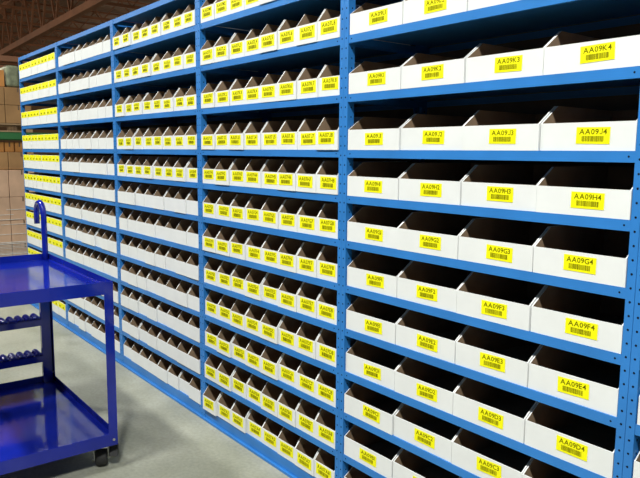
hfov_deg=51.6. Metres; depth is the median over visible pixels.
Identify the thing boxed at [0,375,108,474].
tray
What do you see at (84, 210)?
storage bin
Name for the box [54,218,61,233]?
storage bin
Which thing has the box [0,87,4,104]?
carton
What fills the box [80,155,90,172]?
storage bin
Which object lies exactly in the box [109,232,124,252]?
storage bin
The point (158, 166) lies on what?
storage bin
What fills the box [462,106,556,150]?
storage bin
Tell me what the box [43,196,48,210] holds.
storage bin
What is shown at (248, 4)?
storage bin
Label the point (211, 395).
storage bin
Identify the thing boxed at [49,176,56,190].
storage bin
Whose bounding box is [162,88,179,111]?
storage bin
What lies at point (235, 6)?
storage bin
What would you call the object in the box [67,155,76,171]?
storage bin
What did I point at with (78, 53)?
storage bin
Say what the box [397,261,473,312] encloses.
storage bin
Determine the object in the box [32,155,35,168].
storage bin
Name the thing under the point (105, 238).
storage bin
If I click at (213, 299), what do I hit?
storage bin
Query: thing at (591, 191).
storage bin
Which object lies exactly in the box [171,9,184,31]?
storage bin
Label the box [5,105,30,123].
carton
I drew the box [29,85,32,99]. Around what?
storage bin
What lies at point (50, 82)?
storage bin
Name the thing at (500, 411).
storage bin
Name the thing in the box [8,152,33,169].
carton
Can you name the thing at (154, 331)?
storage bin
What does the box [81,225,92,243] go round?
storage bin
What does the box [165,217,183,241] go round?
storage bin
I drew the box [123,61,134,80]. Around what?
storage bin
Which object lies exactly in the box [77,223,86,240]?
storage bin
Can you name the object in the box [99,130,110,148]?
storage bin
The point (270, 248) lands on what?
storage bin
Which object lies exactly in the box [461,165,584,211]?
storage bin
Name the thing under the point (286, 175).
storage bin
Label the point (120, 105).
storage bin
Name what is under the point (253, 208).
storage bin
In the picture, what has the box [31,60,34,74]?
storage bin
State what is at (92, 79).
storage bin
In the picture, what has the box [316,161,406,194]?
storage bin
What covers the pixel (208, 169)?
storage bin
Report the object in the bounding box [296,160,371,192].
storage bin
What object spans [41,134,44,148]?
storage bin
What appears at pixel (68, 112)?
storage bin
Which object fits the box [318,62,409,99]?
storage bin
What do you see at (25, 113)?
storage bin
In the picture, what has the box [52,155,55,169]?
storage bin
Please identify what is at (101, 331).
storage bin
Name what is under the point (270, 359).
storage bin
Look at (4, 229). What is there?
carton
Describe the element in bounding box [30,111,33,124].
storage bin
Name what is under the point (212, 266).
storage bin
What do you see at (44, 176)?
storage bin
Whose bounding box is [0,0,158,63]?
ceiling
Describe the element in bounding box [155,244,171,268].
storage bin
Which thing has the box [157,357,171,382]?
storage bin
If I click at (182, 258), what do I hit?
storage bin
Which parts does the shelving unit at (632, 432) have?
shelf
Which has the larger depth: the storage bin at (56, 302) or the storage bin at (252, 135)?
the storage bin at (56, 302)
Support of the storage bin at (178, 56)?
on the shelving unit at (188, 77)
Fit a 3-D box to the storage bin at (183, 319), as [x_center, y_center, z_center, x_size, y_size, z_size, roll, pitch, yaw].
[-0.662,0.487,4.066,0.400,0.136,0.144,-5,9,-37]
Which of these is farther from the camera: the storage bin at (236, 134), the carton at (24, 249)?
the carton at (24, 249)
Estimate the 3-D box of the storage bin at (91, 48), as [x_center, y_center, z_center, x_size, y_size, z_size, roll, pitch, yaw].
[-1.495,-1.402,4.910,0.400,0.136,0.144,-5,9,-38]
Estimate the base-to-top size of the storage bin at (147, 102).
0.136 m
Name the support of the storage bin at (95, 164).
on the shelving unit at (104, 60)
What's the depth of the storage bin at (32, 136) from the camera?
6.14 m
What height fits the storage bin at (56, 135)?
0.128 m
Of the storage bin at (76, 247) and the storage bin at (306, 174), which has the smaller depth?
the storage bin at (306, 174)
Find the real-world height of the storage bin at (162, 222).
0.136 m
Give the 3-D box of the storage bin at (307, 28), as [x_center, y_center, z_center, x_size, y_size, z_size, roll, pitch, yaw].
[0.099,-0.908,2.913,0.401,0.136,0.143,-5,9,-38]
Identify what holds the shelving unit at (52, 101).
on the floor
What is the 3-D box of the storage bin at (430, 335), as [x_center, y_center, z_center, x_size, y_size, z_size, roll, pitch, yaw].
[0.534,0.336,2.519,0.401,0.134,0.287,-5,9,-38]
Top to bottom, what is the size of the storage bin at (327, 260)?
0.136 m
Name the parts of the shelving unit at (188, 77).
post, shelf, shelf, shelf, shelf, shelf, shelf, shelf, shelf, shelf, shelf, plate, shelf, shelf, shelf, post, panel, post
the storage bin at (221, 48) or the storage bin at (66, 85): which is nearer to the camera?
the storage bin at (221, 48)
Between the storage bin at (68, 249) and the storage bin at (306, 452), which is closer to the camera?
the storage bin at (306, 452)
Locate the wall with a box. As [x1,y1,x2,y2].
[0,64,67,154]
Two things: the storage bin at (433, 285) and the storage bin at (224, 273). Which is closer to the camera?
the storage bin at (433, 285)
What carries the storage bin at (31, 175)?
on the shelving unit at (52, 101)
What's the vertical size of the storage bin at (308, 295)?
0.136 m
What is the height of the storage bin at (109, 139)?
0.136 m
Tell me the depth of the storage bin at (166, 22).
3.86 m
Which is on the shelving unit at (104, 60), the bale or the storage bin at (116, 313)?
the storage bin at (116, 313)
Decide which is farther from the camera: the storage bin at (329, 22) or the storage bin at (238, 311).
the storage bin at (238, 311)
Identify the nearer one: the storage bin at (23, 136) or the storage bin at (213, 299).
the storage bin at (213, 299)
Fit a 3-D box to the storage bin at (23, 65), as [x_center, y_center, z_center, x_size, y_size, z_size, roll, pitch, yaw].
[-2.624,-1.594,6.333,0.401,0.128,0.100,-5,9,-38]
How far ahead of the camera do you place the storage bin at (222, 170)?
3.49 m
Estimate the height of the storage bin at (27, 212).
0.128 m
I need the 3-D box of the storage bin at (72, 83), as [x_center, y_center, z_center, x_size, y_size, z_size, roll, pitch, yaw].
[-1.768,-1.234,5.280,0.400,0.136,0.144,-5,9,-38]
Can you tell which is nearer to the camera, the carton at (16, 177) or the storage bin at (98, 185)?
the storage bin at (98, 185)
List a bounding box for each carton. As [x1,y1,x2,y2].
[0,70,4,86]
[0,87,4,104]
[0,105,5,122]
[0,142,3,151]
[0,152,7,169]
[0,170,8,196]
[0,197,10,220]
[0,221,11,243]
[0,244,11,256]
[3,142,13,151]
[4,87,25,105]
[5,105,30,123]
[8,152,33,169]
[8,170,34,196]
[9,197,33,219]
[10,220,31,242]
[12,243,27,255]
[14,142,22,151]
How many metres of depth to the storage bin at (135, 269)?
4.54 m
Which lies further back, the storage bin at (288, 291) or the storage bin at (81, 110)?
the storage bin at (81, 110)
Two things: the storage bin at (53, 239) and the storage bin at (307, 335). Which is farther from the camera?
the storage bin at (53, 239)
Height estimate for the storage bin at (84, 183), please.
0.136 m
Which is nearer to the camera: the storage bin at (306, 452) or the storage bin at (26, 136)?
the storage bin at (306, 452)
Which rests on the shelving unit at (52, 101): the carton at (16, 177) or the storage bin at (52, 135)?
the storage bin at (52, 135)
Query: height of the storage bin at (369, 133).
0.134 m
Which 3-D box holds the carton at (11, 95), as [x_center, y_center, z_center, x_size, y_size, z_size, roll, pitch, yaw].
[-3.774,-1.742,8.152,0.295,0.210,0.421,-5,9,-38]
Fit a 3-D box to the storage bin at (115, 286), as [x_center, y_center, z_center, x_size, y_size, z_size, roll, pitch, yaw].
[-1.332,0.371,4.906,0.400,0.136,0.144,-5,9,-38]
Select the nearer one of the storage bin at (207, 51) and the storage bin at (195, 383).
the storage bin at (207, 51)
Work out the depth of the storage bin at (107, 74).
4.61 m
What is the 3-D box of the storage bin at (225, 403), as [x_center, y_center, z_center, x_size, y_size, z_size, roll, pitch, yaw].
[-0.367,0.906,3.729,0.401,0.136,0.143,-5,9,-38]
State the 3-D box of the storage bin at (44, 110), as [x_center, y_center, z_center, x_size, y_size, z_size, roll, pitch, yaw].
[-2.253,-1.089,5.913,0.401,0.128,0.100,-5,9,-38]
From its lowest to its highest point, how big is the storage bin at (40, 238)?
0.128 m
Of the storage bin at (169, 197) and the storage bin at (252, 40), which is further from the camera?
the storage bin at (169, 197)
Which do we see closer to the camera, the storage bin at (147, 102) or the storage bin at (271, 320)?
the storage bin at (271, 320)
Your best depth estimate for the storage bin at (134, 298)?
4.55 m
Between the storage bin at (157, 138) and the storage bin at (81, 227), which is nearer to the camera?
the storage bin at (157, 138)
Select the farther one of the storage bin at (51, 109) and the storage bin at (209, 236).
the storage bin at (51, 109)
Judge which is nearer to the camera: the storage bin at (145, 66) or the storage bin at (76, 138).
the storage bin at (145, 66)
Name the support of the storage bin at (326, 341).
on the shelving unit at (315, 55)
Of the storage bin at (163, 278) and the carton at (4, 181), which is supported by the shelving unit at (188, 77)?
the storage bin at (163, 278)
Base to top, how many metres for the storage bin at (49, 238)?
0.128 m
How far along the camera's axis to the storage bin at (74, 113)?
5.21 m
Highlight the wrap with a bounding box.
[0,209,27,256]
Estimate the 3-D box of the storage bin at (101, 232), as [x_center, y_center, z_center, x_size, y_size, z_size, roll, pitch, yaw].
[-1.503,-0.020,5.095,0.400,0.136,0.144,-5,9,-38]
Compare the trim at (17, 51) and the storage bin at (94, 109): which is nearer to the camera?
the storage bin at (94, 109)
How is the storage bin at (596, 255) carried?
on the shelving unit at (521, 24)
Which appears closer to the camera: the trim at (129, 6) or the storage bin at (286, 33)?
the storage bin at (286, 33)
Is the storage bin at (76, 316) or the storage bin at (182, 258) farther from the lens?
the storage bin at (76, 316)
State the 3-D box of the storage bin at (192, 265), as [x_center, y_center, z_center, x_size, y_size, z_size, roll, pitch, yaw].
[-0.574,0.144,3.903,0.400,0.136,0.144,-5,9,-38]
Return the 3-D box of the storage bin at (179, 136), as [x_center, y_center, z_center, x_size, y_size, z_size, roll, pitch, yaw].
[-0.653,-0.598,3.924,0.401,0.136,0.144,-5,9,-37]
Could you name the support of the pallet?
on the rack
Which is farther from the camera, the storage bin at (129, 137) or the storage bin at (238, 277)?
the storage bin at (129, 137)
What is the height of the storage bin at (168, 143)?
0.136 m
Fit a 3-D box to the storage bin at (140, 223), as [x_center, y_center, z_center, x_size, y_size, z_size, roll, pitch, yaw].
[-1.016,-0.115,4.456,0.400,0.136,0.144,-5,9,-38]
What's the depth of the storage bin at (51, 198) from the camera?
5.82 m
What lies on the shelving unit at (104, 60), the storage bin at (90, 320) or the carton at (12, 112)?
the storage bin at (90, 320)
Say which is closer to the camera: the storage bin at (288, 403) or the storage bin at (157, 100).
the storage bin at (288, 403)
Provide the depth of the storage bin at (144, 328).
4.49 m
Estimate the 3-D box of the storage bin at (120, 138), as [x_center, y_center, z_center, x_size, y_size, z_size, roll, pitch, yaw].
[-1.195,-0.693,4.611,0.401,0.136,0.144,-5,9,-38]
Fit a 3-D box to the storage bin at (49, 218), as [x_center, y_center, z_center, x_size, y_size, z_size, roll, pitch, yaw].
[-2.260,-0.146,6.038,0.401,0.128,0.100,-5,9,-38]
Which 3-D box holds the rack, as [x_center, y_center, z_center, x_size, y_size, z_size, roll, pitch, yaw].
[-3.771,-1.087,8.656,2.680,2.900,1.080,-5,9,-38]
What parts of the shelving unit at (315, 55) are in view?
post, plate, shelf, post, shelf, shelf, shelf, shelf, shelf, shelf, shelf, shelf, shelf, shelf, shelf, post, panel, post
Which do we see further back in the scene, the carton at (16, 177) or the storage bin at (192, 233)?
the carton at (16, 177)
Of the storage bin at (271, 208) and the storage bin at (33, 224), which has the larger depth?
the storage bin at (33, 224)
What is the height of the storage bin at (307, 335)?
0.136 m
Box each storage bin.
[19,64,21,78]
[20,88,23,101]
[21,112,24,125]
[22,63,24,77]
[22,135,25,148]
[23,87,25,100]
[23,154,43,167]
[24,112,27,125]
[24,173,44,186]
[25,63,27,76]
[25,135,28,148]
[25,192,40,205]
[26,86,28,100]
[26,154,30,167]
[26,211,31,223]
[27,61,30,75]
[27,111,30,124]
[27,173,51,186]
[27,229,34,242]
[28,135,31,148]
[28,193,31,206]
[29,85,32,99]
[29,155,32,167]
[29,211,33,224]
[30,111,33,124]
[30,174,33,187]
[30,230,37,243]
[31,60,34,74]
[31,135,34,148]
[31,193,45,206]
[32,85,34,99]
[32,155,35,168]
[32,212,34,225]
[33,110,36,124]
[33,174,52,188]
[33,231,40,245]
[34,59,37,73]
[34,135,37,148]
[34,194,43,202]
[35,84,38,98]
[35,155,38,168]
[36,110,39,123]
[36,174,59,188]
[36,232,40,246]
[37,57,40,72]
[38,83,41,97]
[38,135,40,148]
[38,155,41,168]
[39,175,42,189]
[39,234,41,247]
[40,109,42,123]
[40,195,56,201]
[41,56,43,71]
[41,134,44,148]
[42,82,45,97]
[42,155,44,168]
[42,175,66,189]
[43,109,46,123]
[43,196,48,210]
[44,55,47,70]
[44,134,47,148]
[45,81,48,96]
[45,155,48,169]
[46,108,49,122]
[46,175,70,190]
[47,54,50,69]
[47,134,51,148]
[47,196,60,211]
[48,155,51,169]
[48,216,56,231]
[48,237,57,251]
[49,80,52,95]
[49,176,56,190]
[50,108,53,122]
[50,197,60,211]
[51,52,92,70]
[51,134,54,148]
[51,217,59,232]
[52,79,91,96]
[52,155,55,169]
[52,238,60,253]
[52,301,54,311]
[53,107,63,122]
[53,176,71,191]
[54,197,67,212]
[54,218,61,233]
[54,301,58,314]
[55,134,58,148]
[55,155,65,170]
[55,239,62,254]
[56,177,60,192]
[57,198,70,213]
[58,51,64,66]
[58,78,66,93]
[58,219,69,235]
[58,300,64,315]
[59,240,69,256]
[60,106,68,121]
[61,132,70,148]
[62,49,70,65]
[62,155,71,170]
[62,176,80,193]
[62,302,71,318]
[63,75,74,92]
[64,198,77,215]
[65,105,74,121]
[65,220,74,237]
[65,242,75,259]
[67,132,76,148]
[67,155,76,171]
[68,44,79,63]
[68,177,90,194]
[68,306,77,323]
[69,199,84,217]
[70,75,78,91]
[70,222,80,239]
[71,103,82,120]
[71,244,81,261]
[72,155,83,171]
[72,298,77,305]
[73,132,83,148]
[74,178,84,195]
[74,309,81,325]
[75,42,86,61]
[75,73,85,90]
[75,201,89,218]
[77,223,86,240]
[77,246,87,264]
[78,103,87,119]
[78,297,85,308]
[79,131,87,148]
[79,178,100,196]
[79,312,88,330]
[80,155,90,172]
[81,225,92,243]
[82,42,90,59]
[82,70,93,88]
[82,202,95,220]
[83,248,93,266]
[84,102,94,119]
[84,131,95,148]
[85,296,94,311]
[86,155,96,172]
[86,179,110,197]
[86,316,94,333]
[87,203,100,221]
[88,39,97,57]
[88,226,100,245]
[89,69,100,87]
[90,100,102,118]
[90,250,100,269]
[90,296,101,315]
[91,130,103,148]
[91,319,101,338]
[92,155,142,173]
[94,180,110,198]
[94,204,109,223]
[95,36,106,55]
[96,68,106,85]
[96,228,105,247]
[96,252,107,272]
[97,300,104,319]
[98,99,110,118]
[98,323,105,343]
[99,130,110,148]
[99,155,112,174]
[100,180,114,199]
[101,230,113,250]
[102,205,115,225]
[103,34,153,54]
[104,66,160,86]
[104,255,114,274]
[106,99,112,117]
[106,129,121,148]
[107,156,122,174]
[107,181,130,201]
[108,207,128,227]
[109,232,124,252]
[110,257,125,278]
[112,27,126,49]
[113,282,125,302]
[114,61,127,82]
[114,307,126,327]
[115,96,129,116]
[115,332,127,352]
[117,129,128,148]
[117,156,131,175]
[118,182,140,203]
[119,209,134,230]
[120,235,133,256]
[121,24,136,46]
[121,261,133,282]
[121,287,132,308]
[122,312,134,333]
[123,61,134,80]
[123,338,134,358]
[124,128,139,148]
[125,96,136,115]
[126,156,189,176]
[126,183,150,204]
[128,210,144,232]
[128,264,142,286]
[129,237,142,259]
[129,290,142,312]
[129,316,143,339]
[131,24,142,44]
[131,58,143,78]
[131,342,143,365]
[132,93,147,114]
[134,128,148,148]
[134,156,187,177]
[135,184,160,206]
[136,212,155,234]
[137,239,150,261]
[137,267,151,289]
[139,294,151,315]
[139,320,152,343]
[139,347,152,370]
[140,18,154,41]
[140,53,156,77]
[142,92,157,113]
[142,157,158,178]
[143,128,157,148]
[144,185,170,207]
[145,214,164,237]
[145,242,160,265]
[147,270,160,293]
[147,298,161,321]
[147,325,161,349]
[148,352,161,376]
[150,13,166,38]
[151,53,164,74]
[152,91,165,112]
[152,127,168,148]
[153,157,168,179]
[153,186,180,209]
[155,215,172,239]
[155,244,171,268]
[156,273,170,297]
[157,302,171,325]
[157,329,171,354]
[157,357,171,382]
[161,13,173,34]
[161,51,175,72]
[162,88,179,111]
[163,126,179,148]
[163,157,179,180]
[164,187,190,210]
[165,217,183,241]
[165,276,180,302]
[166,247,181,271]
[167,306,181,330]
[167,334,181,360]
[168,363,183,389]
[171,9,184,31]
[172,45,189,70]
[173,126,190,148]
[173,157,233,181]
[174,88,188,110]
[174,188,197,213]
[175,219,197,245]
[175,250,192,275]
[175,280,193,306]
[177,310,192,336]
[177,339,192,366]
[179,370,193,395]
[182,0,247,30]
[184,45,257,71]
[184,84,252,111]
[185,125,196,148]
[186,158,208,182]
[186,189,220,215]
[186,253,209,279]
[187,222,215,247]
[188,284,210,311]
[188,315,209,342]
[188,345,210,373]
[189,376,200,404]
[200,0,216,22]
[200,38,219,64]
[201,81,221,107]
[201,123,221,148]
[202,158,220,183]
[202,224,226,252]
[203,191,235,218]
[203,384,222,415]
[204,257,222,285]
[205,290,223,318]
[205,322,221,349]
[205,353,222,383]
[214,33,235,62]
[214,158,279,184]
[215,0,228,18]
[215,79,236,106]
[215,123,233,148]
[216,192,250,220]
[216,227,243,255]
[217,261,237,290]
[217,327,236,357]
[217,359,237,390]
[217,392,235,423]
[218,294,236,323]
[228,122,250,149]
[229,0,243,13]
[229,29,251,58]
[230,77,251,105]
[230,159,250,186]
[230,194,265,222]
[230,230,255,259]
[230,299,251,330]
[231,264,251,294]
[231,333,250,363]
[231,400,251,432]
[232,367,251,398]
[244,0,258,9]
[244,121,267,149]
[244,159,325,187]
[245,29,262,55]
[245,77,263,103]
[245,195,280,225]
[245,232,271,263]
[245,268,268,300]
[245,304,266,336]
[245,339,265,371]
[247,374,266,406]
[247,409,266,441]
[259,0,274,4]
[259,19,284,52]
[260,71,284,102]
[260,309,284,343]
[260,346,284,379]
[261,120,285,149]
[261,159,324,188]
[261,197,300,228]
[261,235,290,267]
[261,381,283,416]
[262,273,284,305]
[262,418,282,452]
[277,68,304,100]
[277,160,303,190]
[277,390,301,426]
[278,19,298,49]
[278,238,309,272]
[278,277,303,311]
[278,315,302,350]
[278,427,300,463]
[279,119,304,149]
[279,199,320,231]
[279,354,301,387]
[295,437,319,475]
[296,9,325,45]
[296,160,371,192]
[296,321,322,358]
[296,361,321,396]
[296,399,321,437]
[297,65,325,98]
[297,201,337,234]
[297,242,330,277]
[297,282,323,317]
[298,119,321,149]
[314,448,351,477]
[315,369,353,407]
[315,408,353,448]
[316,117,361,149]
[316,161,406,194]
[316,328,356,366]
[317,4,407,44]
[317,203,370,238]
[317,245,361,282]
[317,287,358,324]
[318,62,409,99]
[344,383,403,434]
[344,424,402,477]
[344,466,371,477]
[346,296,408,343]
[346,340,405,389]
[347,162,441,199]
[347,206,425,248]
[347,251,413,297]
[348,114,415,149]
[349,53,415,93]
[350,0,404,34]
[393,449,459,477]
[394,357,465,414]
[394,404,461,462]
[396,310,468,363]
[397,211,489,258]
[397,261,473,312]
[399,163,530,204]
[401,43,480,88]
[401,110,478,149]
[403,0,467,23]
[451,428,532,477]
[453,377,537,442]
[455,325,541,386]
[456,272,547,330]
[458,218,560,271]
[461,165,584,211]
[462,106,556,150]
[465,32,558,82]
[468,0,518,10]
[522,458,579,477]
[524,402,639,477]
[528,345,620,416]
[530,285,624,353]
[533,225,629,287]
[536,166,633,219]
[540,106,637,150]
[543,31,639,74]
[633,451,639,477]
[637,396,639,424]
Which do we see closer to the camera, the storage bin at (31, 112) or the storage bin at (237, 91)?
the storage bin at (237, 91)
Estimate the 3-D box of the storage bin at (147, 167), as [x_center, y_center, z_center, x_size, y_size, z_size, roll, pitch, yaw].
[-0.932,-0.464,4.289,0.401,0.136,0.144,-5,9,-38]
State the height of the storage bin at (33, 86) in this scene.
0.128 m
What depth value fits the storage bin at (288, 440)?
3.20 m
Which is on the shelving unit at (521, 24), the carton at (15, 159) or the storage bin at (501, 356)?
the storage bin at (501, 356)
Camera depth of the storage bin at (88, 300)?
5.31 m
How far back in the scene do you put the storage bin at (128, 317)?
4.71 m
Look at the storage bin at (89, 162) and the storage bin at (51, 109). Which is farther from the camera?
the storage bin at (51, 109)
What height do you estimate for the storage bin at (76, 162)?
0.136 m
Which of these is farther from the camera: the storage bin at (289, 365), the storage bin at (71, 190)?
the storage bin at (71, 190)
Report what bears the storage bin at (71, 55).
on the shelving unit at (104, 60)
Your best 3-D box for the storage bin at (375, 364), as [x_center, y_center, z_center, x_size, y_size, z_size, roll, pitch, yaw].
[0.353,0.486,2.770,0.401,0.134,0.287,-5,9,-38]
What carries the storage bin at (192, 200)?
on the shelving unit at (188, 77)
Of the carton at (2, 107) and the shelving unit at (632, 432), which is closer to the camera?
the shelving unit at (632, 432)
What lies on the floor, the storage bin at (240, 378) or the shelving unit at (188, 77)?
the shelving unit at (188, 77)
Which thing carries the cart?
on the floor
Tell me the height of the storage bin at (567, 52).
0.134 m
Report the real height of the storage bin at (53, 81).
0.128 m
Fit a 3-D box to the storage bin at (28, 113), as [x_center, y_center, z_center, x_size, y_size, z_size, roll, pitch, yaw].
[-2.565,-1.143,6.311,0.401,0.128,0.100,-5,9,-38]
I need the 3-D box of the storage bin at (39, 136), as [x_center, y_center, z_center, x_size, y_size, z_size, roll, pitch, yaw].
[-2.377,-0.894,6.102,0.401,0.128,0.100,-5,9,-38]
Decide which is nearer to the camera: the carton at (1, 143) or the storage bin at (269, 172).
the storage bin at (269, 172)
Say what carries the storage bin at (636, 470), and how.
on the shelving unit at (632, 432)
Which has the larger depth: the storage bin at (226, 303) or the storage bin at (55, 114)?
the storage bin at (55, 114)
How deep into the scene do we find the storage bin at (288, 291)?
3.11 m
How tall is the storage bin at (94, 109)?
0.136 m
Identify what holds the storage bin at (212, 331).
on the shelving unit at (315, 55)
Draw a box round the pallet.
[0,123,32,132]
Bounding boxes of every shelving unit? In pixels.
[18,43,110,327]
[56,20,173,363]
[111,0,266,418]
[197,0,421,477]
[339,0,639,477]
[622,235,639,477]
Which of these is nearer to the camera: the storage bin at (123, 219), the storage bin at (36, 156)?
the storage bin at (123, 219)
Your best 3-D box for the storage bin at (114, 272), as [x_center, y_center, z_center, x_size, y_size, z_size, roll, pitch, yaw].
[-1.324,0.194,4.887,0.400,0.136,0.144,-5,9,-38]
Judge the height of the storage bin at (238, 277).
0.136 m
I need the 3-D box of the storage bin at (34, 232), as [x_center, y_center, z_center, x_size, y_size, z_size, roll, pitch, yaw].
[-2.575,-0.018,6.457,0.401,0.128,0.100,-5,9,-38]
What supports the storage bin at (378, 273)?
on the shelving unit at (521, 24)
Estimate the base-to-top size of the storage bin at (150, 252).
0.136 m
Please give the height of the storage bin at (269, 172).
0.136 m
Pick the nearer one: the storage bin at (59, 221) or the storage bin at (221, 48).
the storage bin at (221, 48)
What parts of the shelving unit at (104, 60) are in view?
post, shelf, shelf, shelf, shelf, shelf, shelf, shelf, shelf, shelf, plate, shelf, shelf, shelf, shelf, post, panel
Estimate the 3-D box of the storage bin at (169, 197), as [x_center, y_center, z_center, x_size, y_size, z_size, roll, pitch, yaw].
[-0.745,-0.251,4.089,0.400,0.136,0.144,-5,9,-38]
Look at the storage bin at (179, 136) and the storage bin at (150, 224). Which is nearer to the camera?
the storage bin at (179, 136)
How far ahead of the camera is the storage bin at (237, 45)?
3.27 m
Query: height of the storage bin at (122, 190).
0.136 m
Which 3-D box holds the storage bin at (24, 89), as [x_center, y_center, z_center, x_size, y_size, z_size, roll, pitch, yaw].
[-2.627,-1.379,6.360,0.401,0.128,0.100,-5,9,-38]
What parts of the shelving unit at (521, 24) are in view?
post, shelf, shelf, post, shelf, shelf, shelf, shelf, shelf, shelf, shelf, shelf, panel, post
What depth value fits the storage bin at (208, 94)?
3.52 m
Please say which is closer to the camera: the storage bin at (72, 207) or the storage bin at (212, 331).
the storage bin at (212, 331)
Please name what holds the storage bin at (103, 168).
on the shelving unit at (104, 60)
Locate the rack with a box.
[0,55,64,139]
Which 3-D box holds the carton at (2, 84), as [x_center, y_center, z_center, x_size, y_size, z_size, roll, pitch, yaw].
[-3.962,-1.923,7.940,0.259,0.194,0.301,-5,9,-38]
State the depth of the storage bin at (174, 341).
4.14 m
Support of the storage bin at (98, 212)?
on the shelving unit at (104, 60)
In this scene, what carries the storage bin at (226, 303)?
on the shelving unit at (315, 55)
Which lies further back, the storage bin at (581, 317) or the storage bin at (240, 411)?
the storage bin at (240, 411)
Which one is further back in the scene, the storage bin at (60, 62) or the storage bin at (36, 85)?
the storage bin at (36, 85)
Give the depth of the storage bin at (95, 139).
4.90 m
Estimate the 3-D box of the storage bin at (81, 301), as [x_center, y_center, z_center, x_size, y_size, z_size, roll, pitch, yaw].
[-1.785,0.477,5.502,0.400,0.136,0.144,-5,9,-38]
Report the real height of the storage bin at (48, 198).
0.128 m
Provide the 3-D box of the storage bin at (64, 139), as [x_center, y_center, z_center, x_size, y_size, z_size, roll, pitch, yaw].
[-1.954,-0.824,5.567,0.400,0.136,0.144,-5,9,-38]
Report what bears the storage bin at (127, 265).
on the shelving unit at (188, 77)
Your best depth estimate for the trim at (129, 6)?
22.20 m
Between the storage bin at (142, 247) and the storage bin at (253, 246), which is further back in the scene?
the storage bin at (142, 247)
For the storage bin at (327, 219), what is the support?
on the shelving unit at (315, 55)
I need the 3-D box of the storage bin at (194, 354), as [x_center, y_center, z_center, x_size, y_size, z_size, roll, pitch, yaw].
[-0.579,0.687,3.974,0.400,0.136,0.144,-5,9,-38]
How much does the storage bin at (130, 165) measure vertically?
0.136 m
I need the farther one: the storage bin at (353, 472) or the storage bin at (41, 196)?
the storage bin at (41, 196)
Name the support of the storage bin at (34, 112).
on the shelving unit at (52, 101)
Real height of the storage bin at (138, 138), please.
0.136 m
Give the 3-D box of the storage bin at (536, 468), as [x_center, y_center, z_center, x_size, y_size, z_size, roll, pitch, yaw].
[0.886,0.757,2.108,0.401,0.134,0.287,-5,9,-38]
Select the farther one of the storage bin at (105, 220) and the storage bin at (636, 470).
the storage bin at (105, 220)
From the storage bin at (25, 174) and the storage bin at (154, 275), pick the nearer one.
the storage bin at (154, 275)
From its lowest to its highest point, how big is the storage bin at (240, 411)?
0.136 m
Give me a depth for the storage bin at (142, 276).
4.42 m
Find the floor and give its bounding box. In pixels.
[0,172,289,477]
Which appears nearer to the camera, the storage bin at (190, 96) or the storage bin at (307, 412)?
the storage bin at (307, 412)
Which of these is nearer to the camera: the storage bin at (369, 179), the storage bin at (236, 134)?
the storage bin at (369, 179)
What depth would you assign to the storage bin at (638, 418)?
1.78 m
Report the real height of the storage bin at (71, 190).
0.136 m
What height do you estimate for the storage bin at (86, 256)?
0.136 m
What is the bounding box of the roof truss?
[0,0,111,55]
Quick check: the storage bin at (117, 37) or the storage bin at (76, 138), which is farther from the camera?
the storage bin at (76, 138)
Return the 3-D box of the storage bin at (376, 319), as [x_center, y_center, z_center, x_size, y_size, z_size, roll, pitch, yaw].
[0.354,0.304,2.745,0.401,0.134,0.287,-5,9,-38]
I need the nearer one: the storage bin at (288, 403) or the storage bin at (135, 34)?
the storage bin at (288, 403)
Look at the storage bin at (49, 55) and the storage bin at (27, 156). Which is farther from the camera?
the storage bin at (27, 156)
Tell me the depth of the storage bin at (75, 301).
5.49 m
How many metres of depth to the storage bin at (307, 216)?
2.96 m
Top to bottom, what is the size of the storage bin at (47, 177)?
0.128 m
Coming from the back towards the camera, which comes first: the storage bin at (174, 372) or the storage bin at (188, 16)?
the storage bin at (174, 372)
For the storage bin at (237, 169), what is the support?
on the shelving unit at (315, 55)
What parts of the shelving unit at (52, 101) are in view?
post, shelf, shelf, shelf, shelf, shelf, shelf, shelf, plate, shelf, shelf, shelf, post, shelf, panel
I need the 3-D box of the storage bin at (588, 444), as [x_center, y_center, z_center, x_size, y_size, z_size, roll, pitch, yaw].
[0.889,0.581,2.086,0.401,0.134,0.287,-5,9,-38]
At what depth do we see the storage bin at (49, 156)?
5.77 m
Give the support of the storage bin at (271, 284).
on the shelving unit at (315, 55)
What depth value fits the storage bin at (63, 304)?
5.77 m
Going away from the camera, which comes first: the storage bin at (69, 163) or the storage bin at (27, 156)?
the storage bin at (69, 163)
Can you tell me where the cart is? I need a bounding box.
[0,200,118,477]
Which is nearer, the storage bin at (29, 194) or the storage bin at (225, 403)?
the storage bin at (225, 403)
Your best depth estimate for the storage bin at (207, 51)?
3.49 m
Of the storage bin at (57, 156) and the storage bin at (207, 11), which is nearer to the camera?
the storage bin at (207, 11)
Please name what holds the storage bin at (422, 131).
on the shelving unit at (521, 24)
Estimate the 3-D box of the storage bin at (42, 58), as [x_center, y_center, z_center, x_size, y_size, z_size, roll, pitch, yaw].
[-2.247,-1.528,5.857,0.401,0.128,0.100,-5,9,-38]
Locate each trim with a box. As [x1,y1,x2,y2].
[0,0,121,30]
[0,0,149,23]
[0,12,99,39]
[0,23,80,46]
[0,33,60,53]
[0,48,32,64]
[74,0,141,9]
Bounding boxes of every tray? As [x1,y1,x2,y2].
[0,253,111,307]
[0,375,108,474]
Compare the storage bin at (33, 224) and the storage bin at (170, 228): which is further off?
the storage bin at (33, 224)
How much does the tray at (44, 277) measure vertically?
0.061 m
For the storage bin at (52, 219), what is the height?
0.128 m
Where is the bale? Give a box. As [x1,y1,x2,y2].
[0,65,18,87]
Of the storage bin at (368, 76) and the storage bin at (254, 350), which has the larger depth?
the storage bin at (254, 350)
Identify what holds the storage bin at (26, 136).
on the shelving unit at (52, 101)
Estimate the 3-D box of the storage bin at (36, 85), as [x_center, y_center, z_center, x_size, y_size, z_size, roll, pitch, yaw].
[-2.376,-1.335,6.042,0.401,0.128,0.100,-5,9,-38]

